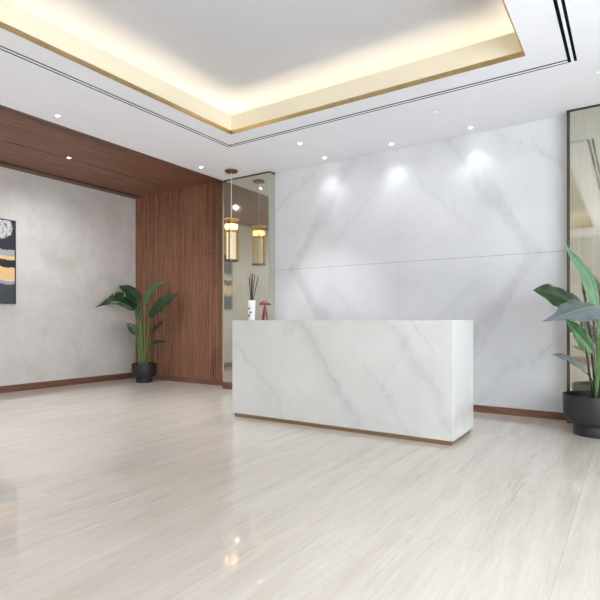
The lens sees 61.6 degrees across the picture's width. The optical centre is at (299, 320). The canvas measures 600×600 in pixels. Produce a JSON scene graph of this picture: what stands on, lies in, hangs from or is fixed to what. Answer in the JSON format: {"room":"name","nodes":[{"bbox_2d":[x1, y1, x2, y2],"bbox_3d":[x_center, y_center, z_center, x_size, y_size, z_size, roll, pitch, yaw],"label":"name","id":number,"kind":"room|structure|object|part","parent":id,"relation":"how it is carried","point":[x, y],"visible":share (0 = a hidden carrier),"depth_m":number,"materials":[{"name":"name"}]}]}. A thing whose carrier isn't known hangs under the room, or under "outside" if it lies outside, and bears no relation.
{"room":"lobby","nodes":[
{"label":"lobby","id":0,"kind":"room"},
{"bbox_2d":[0,166,135,385],"bbox_3d":[-5.902,-0.675,5.629,0.150,3.550,10.410,0,0,33],"label":"wall","id":1,"kind":"structure","parent":0,"point":[76,244],"depth_m":8.48,"materials":[{"name":"grey paint"}]},
{"bbox_2d":[0,218,15,303],"bbox_3d":[-4.664,-0.890,7.339,0.032,1.280,1.000,0,0,33],"label":"framed painting","id":2,"kind":"object","parent":1,"relation":"attached to","point":[7,227],"visible":1,"depth_m":7.65,"materials":[{"name":"paint"}]},
{"bbox_2d":[0,372,135,392],"bbox_3d":[-5.873,1.048,5.521,0.016,0.105,9.960,0,0,33],"label":"baseboard","id":3,"kind":"structure","parent":1,"relation":"attached to","point":[47,384],"depth_m":8.40,"materials":[{"name":"brown wood"}]},
{"bbox_2d":[136,182,222,379],"bbox_3d":[-2.080,-0.625,8.977,2.550,3.450,0.054,0,0,33],"label":"wall","id":4,"kind":"structure","parent":0,"point":[179,233],"depth_m":8.93,"materials":[{"name":"brown wood"}]},
{"bbox_2d":[152,374,222,385],"bbox_3d":[-2.121,1.052,8.992,2.434,0.095,0.034,0,0,33],"label":"baseboard","id":5,"kind":"structure","parent":4,"relation":"attached to","point":[157,377],"depth_m":8.86,"materials":[{"name":"brown wood"}]},
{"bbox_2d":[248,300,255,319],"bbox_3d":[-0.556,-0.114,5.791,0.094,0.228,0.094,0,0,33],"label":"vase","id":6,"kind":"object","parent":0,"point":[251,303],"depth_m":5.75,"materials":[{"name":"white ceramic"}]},
{"bbox_2d":[0,378,599,599],"bbox_3d":[-1.517,1.160,2.741,10.650,0.120,10.410,0,0,33],"label":"floor","id":7,"kind":"structure","parent":0,"point":[121,489],"depth_m":3.00,"materials":[{"name":"stone"}]},
{"bbox_2d":[95,281,177,382],"bbox_3d":[-2.854,0.203,8.931,1.440,1.795,0.463,0,0,0],"label":"potted plant","id":8,"kind":"object","parent":7,"relation":"on","point":[143,371],"visible":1,"depth_m":8.87,"materials":[{"name":"green plant"}]},
{"bbox_3d":[-2.773,0.932,8.951,0.422,0.335,0.422,0,0,0],"label":"pot","id":9,"kind":"part","parent":8,"relation":"part of","materials":[{"name":"grey ceramic"}]},
{"bbox_2d":[232,320,472,445],"bbox_3d":[0.466,0.550,5.369,2.528,1.100,0.680,0,0,33],"label":"reception desk","id":10,"kind":"object","parent":7,"relation":"on","point":[412,380],"visible":1,"depth_m":4.89,"materials":[{"name":"stone"}]},
{"bbox_2d":[248,274,257,319],"bbox_3d":[-0.548,-0.268,5.795,0.114,0.535,0.094,0,0,-26],"label":"reed diffuser","id":11,"kind":"object","parent":10,"relation":"on","point":[251,303],"visible":0.94,"depth_m":5.76,"materials":[{"name":"white ceramic"}]},
{"bbox_2d":[258,301,270,319],"bbox_3d":[-0.398,-0.109,5.686,0.144,0.218,0.144,0,0,33],"label":"ornament","id":12,"kind":"object","parent":10,"relation":"on","point":[264,314],"visible":0.92,"depth_m":5.66,"materials":[{"name":"red paint"}]},
{"bbox_3d":[-0.398,-0.092,5.686,0.074,0.185,0.074,0,0,33],"label":"stem","id":13,"kind":"part","parent":12,"relation":"part of","materials":[{"name":"red paint"}]},
{"bbox_3d":[1.517,0.530,4.694,0.030,1.060,0.650,0,0,33],"label":"panel","id":14,"kind":"part","parent":10,"relation":"part of","materials":[{"name":"stone"}]},
{"bbox_2d":[533,241,599,438],"bbox_3d":[2.823,0.075,4.744,1.436,2.050,0.746,0,0,0],"label":"potted plant","id":15,"kind":"object","parent":7,"relation":"on","point":[581,408],"visible":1,"depth_m":4.73,"materials":[{"name":"green plant"}]},
{"bbox_3d":[2.841,0.907,4.835,0.565,0.385,0.565,0,0,0],"label":"pot","id":16,"kind":"part","parent":15,"relation":"part of","materials":[{"name":"grey ceramic"}]},
{"bbox_2d":[0,0,599,198],"bbox_3d":[-1.523,-2.453,2.596,10.500,0.414,10.160,0,0,33],"label":"ceiling","id":17,"kind":"structure","parent":0,"point":[229,72],"depth_m":5.06,"materials":[{"name":"white paint"}]},
{"bbox_2d":[0,45,232,146],"bbox_3d":[-2.851,-2.275,3.577,0.070,0.051,7.094,0,0,33],"label":"ceiling vent","id":18,"kind":"object","parent":17,"relation":"in","point":[7,50],"visible":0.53,"depth_m":4.95,"materials":[{"name":"white metal"}]},
{"bbox_2d":[224,169,238,261],"bbox_3d":[-1.032,-1.570,7.560,0.232,1.358,0.232,0,0,33],"label":"pendant lamp","id":19,"kind":"object","parent":17,"relation":"hanging from","point":[231,236],"visible":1,"depth_m":7.50,"materials":[{"name":"brown metal"}]},
{"bbox_3d":[-1.053,-1.210,7.472,0.021,0.610,0.022,0,0,33],"label":"rod","id":20,"kind":"part","parent":19,"relation":"part of","materials":[{"name":"brown metal"}]},
{"bbox_3d":[-1.032,-1.877,7.560,0.011,0.685,0.011,0,0,33],"label":"cord","id":21,"kind":"part","parent":19,"relation":"part of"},
{"bbox_2d":[6,0,513,114],"bbox_3d":[-1.239,-2.466,2.476,4.047,0.389,7.232,0,0,33],"label":"ceiling recess","id":22,"kind":"object","parent":17,"relation":"on","point":[161,57],"depth_m":4.71,"materials":[{"name":"paint"}]},
{"bbox_2d":[231,60,567,145],"bbox_3d":[0.719,-2.275,5.431,3.849,0.051,0.070,0,0,33],"label":"ceiling vent","id":23,"kind":"object","parent":17,"relation":"in","point":[564,61],"visible":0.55,"depth_m":5.13,"materials":[{"name":"white metal"}]},
{"bbox_2d":[543,0,579,62],"bbox_3d":[0.410,-2.274,1.429,0.145,0.052,7.094,0,0,33],"label":"ceiling vent","id":24,"kind":"object","parent":17,"relation":"in","point":[558,11],"visible":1,"depth_m":3.88,"materials":[{"name":"white metal"}]},
{"bbox_2d":[275,115,566,412],"bbox_3d":[1.300,-0.575,6.610,4.100,3.350,0.030,0,0,33],"label":"wall","id":25,"kind":"structure","parent":0,"point":[467,227],"depth_m":6.21,"materials":[{"name":"stone"}]},
{"bbox_2d":[473,405,566,420],"bbox_3d":[1.275,1.059,6.599,3.970,0.082,0.016,0,0,33],"label":"baseboard","id":26,"kind":"structure","parent":25,"relation":"attached to","point":[476,408],"depth_m":5.77,"materials":[{"name":"brown wood"}]},
{"bbox_3d":[1.296,-0.675,6.876,10.500,3.550,0.409,0,0,33],"label":"wall","id":27,"kind":"structure","parent":0,"visible":0},
{"bbox_2d":[223,171,274,388],"bbox_3d":[-0.805,-0.575,7.908,0.940,3.349,0.172,0,0,33],"label":"mirror panel","id":28,"kind":"object","parent":27,"relation":"attached to","point":[253,196],"visible":0.69,"depth_m":7.82,"materials":[{"name":"beige mirror"}]},
{"bbox_3d":[-0.803,-2.237,7.910,0.940,0.024,0.168,0,0,33],"label":"trim","id":29,"kind":"part","parent":28,"relation":"part of","materials":[{"name":"brown metal"}]},
{"bbox_3d":[-0.800,-0.619,7.915,0.940,3.213,0.156,0,0,33],"label":"casing","id":30,"kind":"part","parent":28,"relation":"part of","materials":[{"name":"beige metal"}]},
{"bbox_2d":[567,104,599,422],"bbox_3d":[3.324,-0.575,5.189,0.998,3.349,0.172,0,0,33],"label":"mirror panel","id":31,"kind":"object","parent":27,"relation":"attached to","point":[583,124],"visible":0.56,"depth_m":5.31,"materials":[{"name":"beige mirror"}]},
{"bbox_3d":[3.325,-2.237,5.191,0.998,0.024,0.168,0,0,33],"label":"trim","id":32,"kind":"part","parent":31,"relation":"part of","materials":[{"name":"brown metal"}]}
]}

